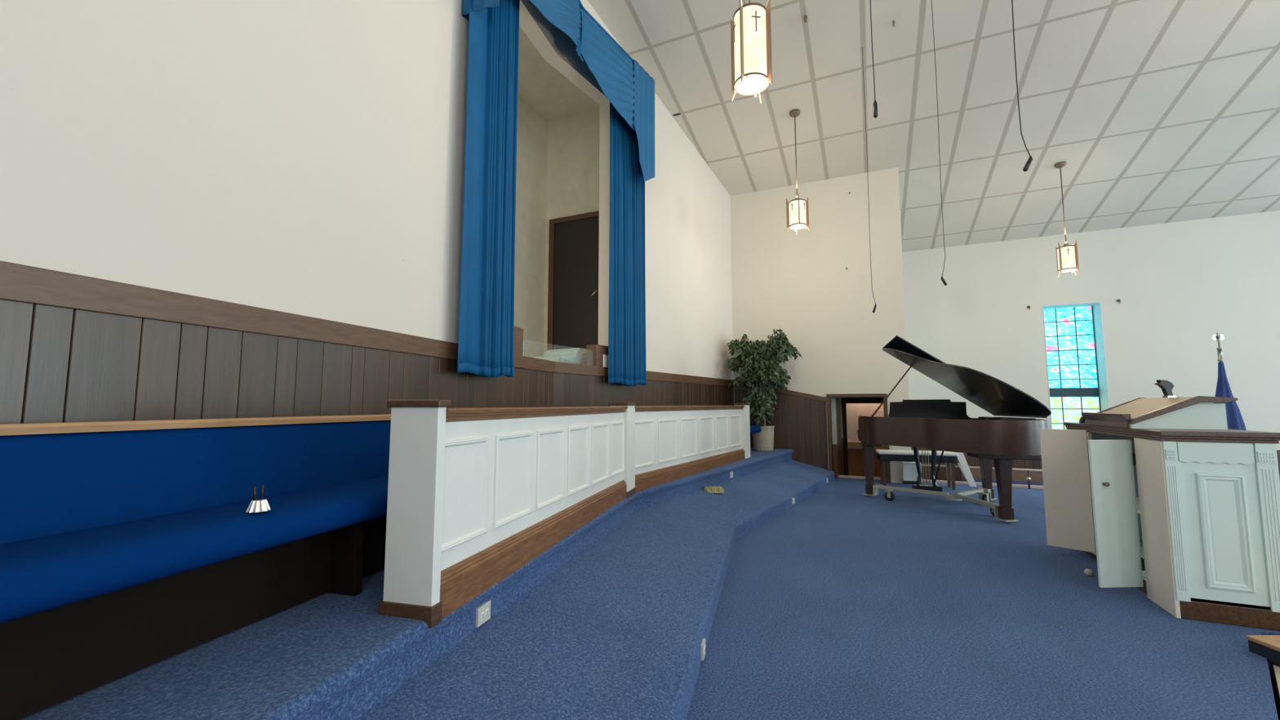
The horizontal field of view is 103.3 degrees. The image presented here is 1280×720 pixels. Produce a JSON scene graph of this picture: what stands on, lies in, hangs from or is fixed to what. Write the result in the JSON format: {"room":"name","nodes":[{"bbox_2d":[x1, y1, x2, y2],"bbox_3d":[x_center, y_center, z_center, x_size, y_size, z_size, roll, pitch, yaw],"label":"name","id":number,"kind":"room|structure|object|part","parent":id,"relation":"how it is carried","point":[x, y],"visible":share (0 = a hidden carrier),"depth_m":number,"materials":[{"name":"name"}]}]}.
{"room":"house of worship","nodes":[
{"label":"house of worship","id":0,"kind":"room"},
{"bbox_2d":[0,0,733,380],"bbox_3d":[-1.154,-1.464,3.669,0.971,5.988,12.600,-2,-5,23],"label":"wall","id":1,"kind":"structure","parent":0,"point":[304,157],"depth_m":2.42,"materials":[{"name":"paint"}]},
{"bbox_2d":[0,260,457,359],"bbox_3d":[-2.140,-0.302,0.825,0.022,0.115,6.797,-2,-5,17],"label":"trim","id":2,"kind":"structure","parent":1,"relation":"attached to","point":[18,282],"depth_m":1.97,"materials":[{"name":"brown wood"}]},
{"bbox_2d":[0,299,553,435],"bbox_3d":[-1.530,0.478,2.792,0.010,1.125,4.597,-2,-5,17],"label":"wainscot","id":3,"kind":"structure","parent":1,"relation":"attached to","point":[58,364],"depth_m":2.02,"materials":[{"name":"brown wood"}]},
{"bbox_2d":[513,326,523,368],"bbox_3d":[-1.171,-0.123,4.210,0.147,0.350,0.528,-2,-5,17],"label":"trim","id":4,"kind":"structure","parent":1,"relation":"attached to","point":[518,332],"depth_m":4.36,"materials":[{"name":"brown wood"}]},
{"bbox_2d":[517,355,555,372],"bbox_3d":[-1.085,0.030,4.574,0.194,0.110,1.020,-2,-5,17],"label":"trim","id":5,"kind":"structure","parent":1,"relation":"attached to","point":[528,362],"depth_m":4.70,"materials":[{"name":"brown wood"}]},
{"bbox_2d":[461,0,654,182],"bbox_3d":[-0.645,-2.930,5.138,0.549,1.445,3.021,-2,-6,24],"label":"valance","id":6,"kind":"object","parent":1,"relation":"attached to","point":[630,89],"visible":1,"depth_m":5.58,"materials":[{"name":"fabric"}]},
{"bbox_2d":[457,0,519,377],"bbox_3d":[-1.123,-1.733,3.905,0.081,3.734,0.647,-2,-5,17],"label":"curtain","id":7,"kind":"object","parent":6,"relation":"hanging from","point":[486,335],"visible":0.99,"depth_m":3.83,"materials":[{"name":"fabric"}]},
{"bbox_2d":[608,101,646,386],"bbox_3d":[-0.134,-1.548,6.127,0.079,3.716,0.748,-3,-6,32],"label":"curtain","id":8,"kind":"object","parent":6,"relation":"hanging from","point":[627,277],"visible":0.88,"depth_m":6.06,"materials":[{"name":"fabric"}]},
{"bbox_2d":[554,361,608,377],"bbox_3d":[-0.670,0.110,5.485,0.194,0.110,0.965,-3,-6,32],"label":"trim","id":9,"kind":"structure","parent":1,"relation":"attached to","point":[560,367],"depth_m":5.29,"materials":[{"name":"brown wood"}]},
{"bbox_2d":[586,344,608,376],"bbox_3d":[-0.414,0.021,5.850,0.147,0.350,0.480,-3,-6,32],"label":"trim","id":10,"kind":"structure","parent":1,"relation":"attached to","point":[594,353],"depth_m":5.66,"materials":[{"name":"brown wood"}]},
{"bbox_2d":[602,354,608,367],"bbox_3d":[-0.381,0.013,5.758,0.007,0.140,0.130,-3,-6,32],"label":"blank plate","id":11,"kind":"object","parent":1,"relation":"attached to","point":[605,357],"visible":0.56,"depth_m":5.74,"materials":[{"name":"white paint"}]},
{"bbox_2d":[552,372,733,406],"bbox_3d":[0.403,0.846,6.979,0.010,1.125,4.732,-3,-6,32],"label":"wainscot","id":12,"kind":"structure","parent":1,"relation":"attached to","point":[569,389],"depth_m":6.29,"materials":[{"name":"brown wood"}]},
{"bbox_2d":[646,370,734,386],"bbox_3d":[0.665,0.278,7.434,0.022,0.115,3.770,-3,-6,32],"label":"trim","id":13,"kind":"structure","parent":1,"relation":"attached to","point":[651,375],"depth_m":7.43,"materials":[{"name":"brown wood"}]},
{"bbox_2d":[514,25,599,357],"bbox_3d":[-1.333,-1.191,5.478,1.490,4.960,3.170,-2,-6,24],"label":"wall","id":14,"kind":"structure","parent":0,"point":[558,127],"depth_m":7.02,"materials":[{"name":"paint"}]},
{"bbox_2d":[533,347,586,364],"bbox_3d":[-0.801,0.354,6.035,0.506,0.979,0.960,-3,-6,32],"label":"steps","id":15,"kind":"structure","parent":14,"relation":"on","point":[574,355],"depth_m":5.77,"materials":[{"name":"white"}]},
{"bbox_2d":[546,210,599,350],"bbox_3d":[-0.815,-0.952,6.885,1.040,2.130,0.112,-2,-6,24],"label":"door","id":16,"kind":"structure","parent":14,"relation":"in","point":[574,240],"depth_m":6.96,"materials":[{"name":"brown wood"}]},
{"bbox_2d":[730,167,911,483],"bbox_3d":[3.401,-0.226,10.040,3.150,5.534,3.150,-2,-6,24],"label":"wall","id":17,"kind":"structure","parent":0,"point":[800,285],"depth_m":8.49,"materials":[{"name":"paint"}]},
{"bbox_2d":[733,379,826,401],"bbox_3d":[2.368,0.516,8.697,1.560,0.398,0.022,-2,-6,24],"label":"trim","id":18,"kind":"structure","parent":17,"relation":"attached to","point":[788,392],"depth_m":8.52,"materials":[{"name":"brown wood"}]},
{"bbox_2d":[733,383,828,470],"bbox_3d":[2.377,1.175,8.641,1.535,1.600,0.010,-2,-6,24],"label":"wainscot","id":19,"kind":"structure","parent":17,"relation":"attached to","point":[800,423],"depth_m":8.50,"materials":[{"name":"brown wood"}]},
{"bbox_2d":[826,393,890,483],"bbox_3d":[3.518,1.242,8.177,0.900,1.385,0.160,-2,-6,24],"label":"trim","id":20,"kind":"structure","parent":17,"relation":"attached to","point":[851,395],"depth_m":8.23,"materials":[{"name":"brown wood"}]},
{"bbox_2d":[832,448,886,477],"bbox_3d":[4.251,2.229,10.650,2.020,0.750,0.010,-2,-6,24],"label":"wainscot","id":21,"kind":"structure","parent":17,"relation":"attached to","point":[855,456],"depth_m":10.52,"materials":[{"name":"brown wood"}]},
{"bbox_2d":[838,475,1043,488],"bbox_3d":[4.791,2.113,7.808,3.350,0.485,0.080,-2,-6,24],"label":"trim","id":22,"kind":"structure","parent":17,"relation":"attached to","point":[839,476],"depth_m":7.76,"materials":[{"name":"paint"}]},
{"bbox_2d":[831,397,843,444],"bbox_3d":[3.666,0.613,9.443,0.065,1.740,2.140,-2,-6,24],"label":"wall","id":23,"kind":"structure","parent":0,"point":[836,402],"depth_m":8.64,"materials":[{"name":"paint"}]},
{"bbox_2d":[832,436,844,478],"bbox_3d":[3.669,1.982,9.322,0.070,1.010,2.140,-2,-6,24],"label":"wainscot","id":24,"kind":"structure","parent":23,"relation":"attached to","point":[837,449],"depth_m":8.66,"materials":[{"name":"brown wood"}]},
{"bbox_2d":[831,403,884,442],"bbox_3d":[3.758,1.111,9.633,2.040,2.800,2.640,-2,-6,24],"label":"wall","id":25,"kind":"structure","parent":0,"point":[854,411],"depth_m":10.61,"materials":[{"name":"paint"}]},
{"bbox_2d":[831,441,884,449],"bbox_3d":[4.256,1.795,10.675,2.040,0.140,0.050,-2,-6,24],"label":"trim","id":26,"kind":"structure","parent":25,"relation":"attached to","point":[851,445],"depth_m":10.53,"materials":[{"name":"brown wood"}]},
{"bbox_2d":[841,397,883,475],"bbox_3d":[4.565,1.186,10.196,1.040,2.750,0.060,-2,-6,24],"label":"trim","id":27,"kind":"structure","parent":25,"relation":"attached to","point":[844,400],"depth_m":10.29,"materials":[{"name":"wood"}]},
{"bbox_2d":[587,0,1279,252],"bbox_3d":[6.495,-3.812,2.195,17.100,1.668,16.200,-2,-6,24],"label":"ceiling","id":28,"kind":"structure","parent":0,"point":[1156,111],"depth_m":6.81,"materials":[{"name":"tile"}]},
{"bbox_2d":[730,0,772,102],"bbox_3d":[0.881,-3.203,4.091,0.274,2.205,0.274,0,-5,-2],"label":"pendant lamp","id":29,"kind":"object","parent":28,"relation":"hanging from","point":[750,25],"visible":1,"depth_m":3.92,"materials":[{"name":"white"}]},
{"bbox_3d":[0.881,-2.463,4.026,0.256,0.570,0.256,-4,-6,38],"label":"lamp shade","id":30,"kind":"part","parent":29,"relation":"part of","materials":[{"name":"white"}]},
{"bbox_2d":[735,75,766,92],"bbox_3d":[0.881,-2.191,4.002,0.248,0.001,0.248,-4,-6,38],"label":"diffuser","id":31,"kind":"object","parent":29,"relation":"attached to","point":[753,83],"depth_m":4.01,"materials":[{"name":"glass"}]},
{"bbox_2d":[786,109,808,235],"bbox_3d":[2.213,-2.670,7.163,0.237,1.749,0.237,4,-6,-35],"label":"pendant lamp","id":32,"kind":"object","parent":28,"relation":"hanging from","point":[796,217],"visible":1,"depth_m":7.07,"materials":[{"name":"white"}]},
{"bbox_3d":[2.213,-2.907,7.184,0.014,1.226,0.014,1,-5,-13],"label":"stem","id":33,"kind":"part","parent":32,"relation":"part of","materials":[{"name":"brown metal"}]},
{"bbox_3d":[2.213,-2.044,7.108,0.224,0.345,0.224,-1,-5,9],"label":"lamp shade","id":34,"kind":"part","parent":32,"relation":"part of","materials":[{"name":"white"}]},
{"bbox_2d":[791,224,805,228],"bbox_3d":[2.213,-1.884,7.094,0.217,0.001,0.217,-1,-5,9],"label":"diffuser","id":35,"kind":"object","parent":32,"relation":"attached to","point":[795,226],"depth_m":7.13,"materials":[{"name":"glass"}]},
{"bbox_2d":[803,15,807,22],"bbox_3d":[1.898,-3.901,5.798,0.042,0.080,0.044,-2,-6,24],"label":"ceiling hook","id":36,"kind":"object","parent":28,"relation":"hanging from","point":[805,17],"visible":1,"depth_m":5.78,"materials":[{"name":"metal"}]},
{"bbox_2d":[862,47,876,312],"bbox_3d":[2.712,-2.167,5.990,0.048,3.259,0.024,-2,-6,24],"label":"microphone","id":37,"kind":"object","parent":28,"relation":"hanging from","point":[875,305],"visible":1,"depth_m":5.98,"materials":[{"name":"black plastic"}]},
{"bbox_2d":[870,0,878,118],"bbox_3d":[1.629,-2.997,3.614,0.029,2.652,0.028,-2,-6,24],"label":"microphone","id":38,"kind":"object","parent":28,"relation":"hanging from","point":[875,104],"visible":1,"depth_m":3.52,"materials":[{"name":"black plastic"}]},
{"bbox_2d":[931,0,946,285],"bbox_3d":[2.795,-2.390,4.796,0.023,3.435,0.061,2,-5,-22],"label":"microphone","id":39,"kind":"object","parent":28,"relation":"hanging from","point":[942,278],"visible":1,"depth_m":4.74,"materials":[{"name":"black plastic"}]},
{"bbox_2d":[1011,0,1033,171],"bbox_3d":[2.680,-2.851,3.629,0.063,3.110,0.031,-1,-5,10],"label":"microphone","id":40,"kind":"object","parent":28,"relation":"hanging from","point":[1030,159],"visible":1,"depth_m":3.54,"materials":[{"name":"black plastic"}]},
{"bbox_2d":[1053,161,1079,277],"bbox_3d":[6.507,-2.166,7.765,0.237,1.751,0.237,-3,-6,31],"label":"pendant lamp","id":41,"kind":"object","parent":28,"relation":"hanging from","point":[1067,257],"visible":1,"depth_m":7.66,"materials":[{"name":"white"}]},
{"bbox_3d":[6.507,-2.403,7.786,0.014,1.228,0.014,-1,-5,9],"label":"stem","id":42,"kind":"part","parent":41,"relation":"part of","materials":[{"name":"brown metal"}]},
{"bbox_3d":[6.507,-1.540,7.710,0.224,0.345,0.224,1,-5,-14],"label":"lamp shade","id":43,"kind":"part","parent":41,"relation":"part of","materials":[{"name":"white"}]},
{"bbox_2d":[685,477,1279,719],"bbox_3d":[1.073,1.668,2.534,5.750,0.450,12.750,-2,-6,24],"label":"floor","id":44,"kind":"structure","parent":0,"point":[846,603],"depth_m":2.71,"materials":[{"name":"carpet"}]},
{"bbox_2d":[355,459,835,719],"bbox_3d":[0.196,1.341,2.745,1.628,0.337,12.480,-2,-5,21],"label":"carpeted step","id":45,"kind":"structure","parent":44,"relation":"on","point":[617,631],"depth_m":2.29,"materials":[{"name":"carpet"}]},
{"bbox_2d":[19,448,793,719],"bbox_3d":[-0.539,1.163,3.128,2.360,0.260,12.415,-2,-6,24],"label":"platform","id":46,"kind":"object","parent":45,"relation":"on","point":[327,655],"visible":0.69,"depth_m":1.56,"materials":[{"name":"carpet"}]},
{"bbox_2d":[0,413,391,719],"bbox_3d":[-1.349,0.559,1.757,0.554,0.701,5.260,-1,-5,16],"label":"pew","id":47,"kind":"object","parent":46,"relation":"on","point":[123,553],"visible":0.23,"depth_m":1.52,"materials":[{"name":"blue fabric"}]},
{"bbox_3d":[-1.311,0.546,1.748,0.474,0.118,5.200,-1,-5,16],"label":"seat","id":48,"kind":"part","parent":47,"relation":"part of","materials":[{"name":"blue fabric"}]},
{"bbox_3d":[-1.577,0.230,1.850,0.078,0.029,5.220,-1,-5,16],"label":"rail","id":49,"kind":"part","parent":47,"relation":"part of","materials":[{"name":"brown wood"}]},
{"bbox_3d":[-1.535,0.448,1.819,0.108,0.406,5.200,-1,-5,16],"label":"backrest","id":50,"kind":"part","parent":47,"relation":"part of","materials":[{"name":"blue fabric"}]},
{"bbox_2d":[245,484,271,512],"bbox_3d":[-1.187,0.429,1.577,0.064,0.078,0.064,-1,-5,7],"label":"cone","id":51,"kind":"object","parent":47,"relation":"on","point":[261,504],"visible":1,"depth_m":1.56,"materials":[{"name":"silver metal"}]},
{"bbox_2d":[475,600,490,626],"bbox_3d":[-0.659,1.068,2.133,0.017,0.075,0.095,-1,-5,15],"label":"power outlet","id":52,"kind":"object","parent":46,"relation":"attached to","point":[483,611],"visible":1,"depth_m":2.12,"materials":[{"name":"white paint"}]},
{"bbox_2d":[378,400,750,627],"bbox_3d":[0.180,0.808,4.649,0.550,0.832,6.044,-2,-5,23],"label":"partition wall","id":53,"kind":"structure","parent":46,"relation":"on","point":[476,495],"depth_m":2.33,"materials":[{"name":"white paint"}]},
{"bbox_3d":[-0.828,0.547,1.862,0.205,0.745,0.047,-1,-5,15],"label":"post","id":54,"kind":"part","parent":53,"relation":"part of","materials":[{"name":"white paint"}]},
{"bbox_3d":[-0.702,0.521,2.015,0.013,0.409,0.354,-1,-5,15],"label":"panel moulding","id":55,"kind":"part","parent":53,"relation":"part of","materials":[{"name":"white paint"}]},
{"bbox_3d":[-0.597,0.555,2.412,0.013,0.409,0.354,-1,-5,15],"label":"panel moulding","id":56,"kind":"part","parent":53,"relation":"part of","materials":[{"name":"white paint"}]},
{"bbox_3d":[-0.482,0.688,3.031,0.085,0.710,2.406,-1,-5,15],"label":"rail panel","id":57,"kind":"part","parent":53,"relation":"part of","materials":[{"name":"white paint"}]},
{"bbox_3d":[-0.431,0.960,2.989,0.032,0.159,2.396,-1,-5,15],"label":"board","id":58,"kind":"part","parent":53,"relation":"part of","materials":[{"name":"brown wood"}]},
{"bbox_3d":[-0.476,0.310,3.061,0.147,0.053,2.401,-1,-5,15],"label":"cap rail","id":59,"kind":"part","parent":53,"relation":"part of","materials":[{"name":"brown wood"}]},
{"bbox_3d":[-0.491,0.590,2.809,0.013,0.409,0.354,-1,-5,15],"label":"panel moulding","id":60,"kind":"part","parent":53,"relation":"part of","materials":[{"name":"white paint"}]},
{"bbox_3d":[-0.387,0.625,3.206,0.013,0.409,0.354,-1,-5,15],"label":"panel moulding","id":61,"kind":"part","parent":53,"relation":"part of","materials":[{"name":"white paint"}]},
{"bbox_3d":[-0.281,0.660,3.603,0.013,0.409,0.354,-1,-5,15],"label":"panel moulding","id":62,"kind":"part","parent":53,"relation":"part of","materials":[{"name":"white paint"}]},
{"bbox_3d":[-0.176,0.695,4.000,0.013,0.409,0.354,-1,-5,15],"label":"panel moulding","id":63,"kind":"part","parent":53,"relation":"part of","materials":[{"name":"white paint"}]},
{"bbox_3d":[-0.149,0.742,4.309,0.156,0.705,0.245,-1,-5,15],"label":"post","id":64,"kind":"part","parent":53,"relation":"part of","materials":[{"name":"white paint"}]},
{"bbox_3d":[0.027,0.758,4.581,0.013,0.413,0.413,-3,-6,29],"label":"panel moulding","id":65,"kind":"part","parent":53,"relation":"part of","materials":[{"name":"white paint"}]},
{"bbox_3d":[0.279,0.797,5.028,0.013,0.413,0.417,-3,-6,29],"label":"panel moulding","id":66,"kind":"part","parent":53,"relation":"part of","materials":[{"name":"white paint"}]},
{"bbox_3d":[0.531,0.836,5.476,0.013,0.413,0.421,-3,-6,29],"label":"panel moulding","id":67,"kind":"part","parent":53,"relation":"part of","materials":[{"name":"white paint"}]},
{"bbox_3d":[0.644,0.928,5.771,0.085,0.710,3.112,-3,-6,29],"label":"rail panel","id":68,"kind":"part","parent":53,"relation":"part of","materials":[{"name":"white paint"}]},
{"bbox_3d":[0.648,0.550,5.800,0.147,0.053,3.107,-3,-6,29],"label":"cap rail","id":69,"kind":"part","parent":53,"relation":"part of","materials":[{"name":"brown wood"}]},
{"bbox_3d":[0.689,1.200,5.717,0.032,0.159,3.102,-3,-6,29],"label":"board","id":70,"kind":"part","parent":53,"relation":"part of","materials":[{"name":"brown wood"}]},
{"bbox_3d":[0.783,0.875,5.923,0.013,0.413,0.425,-3,-6,29],"label":"panel moulding","id":71,"kind":"part","parent":53,"relation":"part of","materials":[{"name":"white paint"}]},
{"bbox_3d":[1.035,0.915,6.370,0.013,0.413,0.429,-3,-6,29],"label":"panel moulding","id":72,"kind":"part","parent":53,"relation":"part of","materials":[{"name":"white paint"}]},
{"bbox_3d":[1.287,0.954,6.818,0.013,0.413,0.433,-3,-6,29],"label":"panel moulding","id":73,"kind":"part","parent":53,"relation":"part of","materials":[{"name":"white paint"}]},
{"bbox_3d":[1.467,1.028,7.223,0.136,0.765,0.250,-3,-6,29],"label":"post","id":74,"kind":"part","parent":53,"relation":"part of","materials":[{"name":"white paint"}]},
{"bbox_2d":[729,471,733,478],"bbox_3d":[1.127,1.413,6.237,0.017,0.075,0.075,-3,-6,32],"label":"power outlet","id":75,"kind":"object","parent":46,"relation":"attached to","point":[731,472],"visible":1,"depth_m":6.22,"materials":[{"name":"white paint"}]},
{"bbox_2d":[750,425,761,433],"bbox_3d":[0.676,0.982,6.581,0.552,0.701,3.840,-3,-6,32],"label":"pew","id":76,"kind":"object","parent":46,"relation":"on","point":[753,428],"visible":0.04,"depth_m":7.86,"materials":[{"name":"blue fabric"}]},
{"bbox_2d":[725,328,801,451],"bbox_3d":[2.052,0.487,8.360,1.201,2.000,0.837,-2,-6,24],"label":"potted ficus","id":77,"kind":"object","parent":46,"relation":"on","point":[776,348],"visible":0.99,"depth_m":8.27,"materials":[{"name":"plant"}]},
{"bbox_2d":[751,425,774,451],"bbox_3d":[2.026,1.287,8.334,0.376,0.400,0.376,-2,-6,24],"label":"pot","id":78,"kind":"object","parent":77,"relation":"attached to","point":[763,441],"depth_m":8.18,"materials":[{"name":"wicker"}]},
{"bbox_2d":[700,638,705,660],"bbox_3d":[0.302,1.376,2.408,0.017,0.070,0.075,-1,-5,15],"label":"power outlet","id":79,"kind":"object","parent":45,"relation":"attached to","point":[703,642],"visible":1,"depth_m":2.38,"materials":[{"name":"white paint"}]},
{"bbox_2d":[704,485,724,493],"bbox_3d":[0.807,1.411,5.517,0.213,0.066,0.111,0,-5,3],"label":"scrap","id":80,"kind":"object","parent":45,"relation":"on","point":[708,489],"visible":0.99,"depth_m":5.48,"materials":[{"name":"paper"}]},
{"bbox_2d":[901,462,921,484],"bbox_3d":[4.179,1.739,7.810,0.260,0.330,0.180,-1,-5,16],"label":"monitor speaker","id":81,"kind":"object","parent":44,"relation":"on","point":[909,473],"visible":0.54,"depth_m":7.74},
{"bbox_2d":[875,448,958,489],"bbox_3d":[4.088,1.614,7.499,1.040,0.525,0.320,-2,-5,17],"label":"piano bench","id":82,"kind":"object","parent":44,"relation":"on","point":[949,458],"visible":0.91,"depth_m":7.43,"materials":[{"name":"wood"}]},
{"bbox_3d":[3.691,1.707,7.731,0.052,0.380,0.052,-2,-5,17],"label":"leg","id":83,"kind":"part","parent":82,"relation":"part of","materials":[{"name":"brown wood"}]},
{"bbox_3d":[3.626,1.689,7.522,0.052,0.380,0.052,-2,-5,17],"label":"leg","id":84,"kind":"part","parent":82,"relation":"part of","materials":[{"name":"brown wood"}]},
{"bbox_2d":[875,448,958,456],"bbox_3d":[4.088,1.377,7.520,1.040,0.050,0.320,-2,-5,17],"label":"cushion","id":85,"kind":"object","parent":82,"relation":"on","point":[879,452],"depth_m":7.43,"materials":[{"name":"fabric"}]},
{"bbox_3d":[4.550,1.684,7.463,0.052,0.380,0.052,-2,-5,17],"label":"leg","id":86,"kind":"part","parent":82,"relation":"part of","materials":[{"name":"brown wood"}]},
{"bbox_3d":[4.484,1.665,7.254,0.052,0.380,0.052,-2,-5,17],"label":"leg","id":87,"kind":"part","parent":82,"relation":"part of","materials":[{"name":"brown wood"}]},
{"bbox_2d":[862,484,1018,521],"bbox_3d":[3.574,1.656,5.915,1.580,0.165,1.461,-1,-5,12],"label":"piano dolly","id":88,"kind":"object","parent":44,"relation":"on","point":[984,494],"visible":0.94,"depth_m":6.13,"materials":[{"name":"paint"}]},
{"bbox_3d":[3.330,1.683,6.381,0.140,0.137,0.988,5,-7,-45],"label":"arm","id":89,"kind":"part","parent":88,"relation":"part of","materials":[{"name":"paint"}]},
{"bbox_2d":[857,335,1051,519],"bbox_3d":[3.617,0.676,5.971,1.624,2.036,1.950,-1,-5,12],"label":"grand piano","id":90,"kind":"object","parent":88,"relation":"on","point":[940,424],"visible":0.98,"depth_m":5.73,"materials":[{"name":"brown wood"}]},
{"bbox_3d":[3.034,1.448,6.699,0.124,0.625,0.124,-1,-5,12],"label":"leg","id":91,"kind":"part","parent":90,"relation":"part of","materials":[{"name":"brown wood"}]},
{"bbox_3d":[3.840,0.177,6.372,1.340,0.970,0.370,-1,-5,12],"label":"folded lid","id":92,"kind":"part","parent":90,"relation":"part of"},
{"bbox_3d":[3.664,0.209,5.783,1.288,0.876,1.525,-1,-5,12],"label":"lid","id":93,"kind":"part","parent":90,"relation":"part of","materials":[{"name":"wood"}]},
{"bbox_3d":[4.382,1.423,6.405,0.124,0.625,0.124,-1,-5,12],"label":"leg","id":94,"kind":"part","parent":90,"relation":"part of","materials":[{"name":"brown wood"}]},
{"bbox_3d":[3.774,1.326,5.242,0.124,0.615,0.124,-1,-5,12],"label":"leg","id":95,"kind":"part","parent":90,"relation":"part of","materials":[{"name":"brown wood"}]},
{"bbox_3d":[4.102,1.669,6.221,0.797,0.137,0.140,3,-6,-30],"label":"arm","id":96,"kind":"part","parent":88,"relation":"part of","materials":[{"name":"paint"}]},
{"bbox_3d":[3.749,1.609,5.547,0.140,0.137,0.808,0,-5,-4],"label":"arm","id":97,"kind":"part","parent":88,"relation":"part of","materials":[{"name":"paint"}]},
{"bbox_2d":[955,452,976,486],"bbox_3d":[4.883,1.626,7.604,0.258,0.520,0.089,-2,-6,24],"label":"folding stand","id":98,"kind":"object","parent":44,"relation":"on","point":[966,471],"visible":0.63,"depth_m":7.57,"materials":[{"name":"white paint"}]},
{"bbox_2d":[920,464,1042,488],"bbox_3d":[5.292,1.734,7.492,2.050,0.285,0.056,-2,-6,24],"label":"pipe rail","id":99,"kind":"object","parent":44,"relation":"on","point":[1028,470],"visible":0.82,"depth_m":7.39,"materials":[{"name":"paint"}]},
{"bbox_3d":[5.633,1.728,7.337,0.018,0.270,0.018,0,-5,2],"label":"rail post","id":100,"kind":"part","parent":99,"relation":"part of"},
{"bbox_2d":[1084,568,1093,576],"bbox_3d":[3.201,1.514,3.612,0.048,0.045,0.048,-2,-6,24],"label":"door stop","id":101,"kind":"object","parent":44,"relation":"on","point":[1089,572],"visible":1,"depth_m":3.60,"materials":[{"name":"white rubber"}]},
{"bbox_2d":[1039,395,1279,631],"bbox_3d":[3.486,0.900,3.608,0.792,1.268,1.618,-2,-6,24],"label":"pulpit","id":102,"kind":"object","parent":44,"relation":"on","point":[1172,504],"visible":1,"depth_m":2.97,"materials":[{"name":"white wood"}]},
{"bbox_3d":[3.395,1.022,4.028,0.018,0.933,0.293,4,-7,-41],"label":"cabinet door","id":103,"kind":"part","parent":102,"relation":"part of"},
{"bbox_2d":[1079,416,1084,423],"bbox_3d":[3.623,0.475,4.090,0.109,0.075,0.050,-2,-6,24],"label":"dome","id":104,"kind":"object","parent":102,"relation":"on","point":[1082,420],"visible":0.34,"depth_m":4.09,"materials":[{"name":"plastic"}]},
{"bbox_3d":[2.990,0.797,3.247,0.028,0.028,0.032,0,-5,-3],"label":"door knob","id":105,"kind":"part","parent":102,"relation":"part of","materials":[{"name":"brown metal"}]},
{"bbox_3d":[3.060,0.982,3.260,0.282,0.927,0.018,0,-5,-3],"label":"cabinet door","id":106,"kind":"part","parent":102,"relation":"part of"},
{"bbox_3d":[3.742,0.380,3.893,0.504,0.182,0.030,-2,-6,24],"label":"desk moulding","id":107,"kind":"part","parent":102,"relation":"part of","materials":[{"name":"brown wood"}]},
{"bbox_2d":[1136,497,1140,514],"bbox_3d":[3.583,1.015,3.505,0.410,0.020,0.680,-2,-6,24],"label":"hinge","id":108,"kind":"object","parent":102,"relation":"attached to","point":[1137,498],"depth_m":3.52,"materials":[{"name":"metal"}]},
{"bbox_2d":[1154,379,1176,397],"bbox_3d":[3.753,0.208,3.625,0.112,0.133,0.040,0,-5,4],"label":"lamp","id":109,"kind":"object","parent":102,"relation":"on","point":[1166,387],"visible":0.97,"depth_m":3.61,"materials":[{"name":"black plastic"}]},
{"bbox_2d":[1064,422,1279,444],"bbox_3d":[3.611,0.500,3.587,0.518,0.060,1.618,-2,-6,24],"label":"countertop","id":110,"kind":"structure","parent":102,"relation":"on","point":[1157,434],"depth_m":2.94,"materials":[{"name":"brown wood"}]},
{"bbox_3d":[3.426,0.319,3.199,0.504,0.182,0.030,-2,-6,24],"label":"desk moulding","id":111,"kind":"part","parent":102,"relation":"part of","materials":[{"name":"brown wood"}]},
{"bbox_3d":[3.278,0.961,2.834,0.200,0.640,0.018,-2,-6,24],"label":"raised panel","id":112,"kind":"part","parent":102,"relation":"part of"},
{"bbox_2d":[902,210,1279,449],"bbox_3d":[11.401,-0.098,8.233,13.000,4.965,0.400,-2,-6,24],"label":"wall","id":113,"kind":"structure","parent":0,"point":[1177,285],"depth_m":9.21,"materials":[{"name":"paint"}]},
{"bbox_2d":[1042,302,1109,429],"bbox_3d":[8.233,0.193,9.636,0.875,2.490,0.384,-2,-6,24],"label":"window","id":114,"kind":"structure","parent":113,"relation":"in","point":[1074,342],"depth_m":9.76,"materials":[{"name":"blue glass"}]},
{"bbox_2d":[911,447,1279,481],"bbox_3d":[11.316,1.935,7.867,12.900,0.850,0.010,-2,-6,24],"label":"wainscot","id":115,"kind":"structure","parent":113,"relation":"attached to","point":[971,461],"depth_m":10.04,"materials":[{"name":"brown wood"}]},
{"bbox_3d":[6.607,1.871,1.701,16.500,0.100,15.900,-2,-6,24],"label":"floor","id":116,"kind":"structure","parent":0,"visible":0},
{"bbox_2d":[961,467,1043,485],"bbox_3d":[6.618,2.023,7.667,2.880,0.640,0.600,-2,-6,24],"label":"pew","id":117,"kind":"object","parent":116,"relation":"on","point":[1019,477],"visible":0.03,"depth_m":8.14,"materials":[{"name":"brown wood"}]},
{"bbox_3d":[5.324,2.074,8.251,0.040,0.640,0.600,-2,-6,24],"label":"panel","id":118,"kind":"part","parent":117,"relation":"part of","materials":[{"name":"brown wood"}]},
{"bbox_3d":[6.587,1.937,7.606,2.800,0.080,0.450,-2,-6,24],"label":"seat","id":119,"kind":"part","parent":117,"relation":"part of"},
{"bbox_2d":[1212,331,1246,430],"bbox_3d":[8.285,0.942,7.170,0.444,2.707,0.362,-2,-6,24],"label":"flag","id":120,"kind":"object","parent":116,"relation":"on","point":[1234,418],"visible":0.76,"depth_m":7.16,"materials":[{"name":"blue fabric"}]},
{"bbox_2d":[1268,661,1279,719],"bbox_3d":[2.879,1.590,1.537,1.335,0.430,2.440,-2,-6,24],"label":"step","id":121,"kind":"structure","parent":116,"relation":"on","point":[1274,669],"depth_m":2.38,"materials":[{"name":"wood"}]},
{"bbox_2d":[1245,635,1279,665],"bbox_3d":[3.318,1.385,2.253,0.620,0.085,0.520,0,-5,-1],"label":"step","id":122,"kind":"structure","parent":121,"relation":"on","point":[1268,646],"depth_m":2.45,"materials":[{"name":"wood"}]}
]}

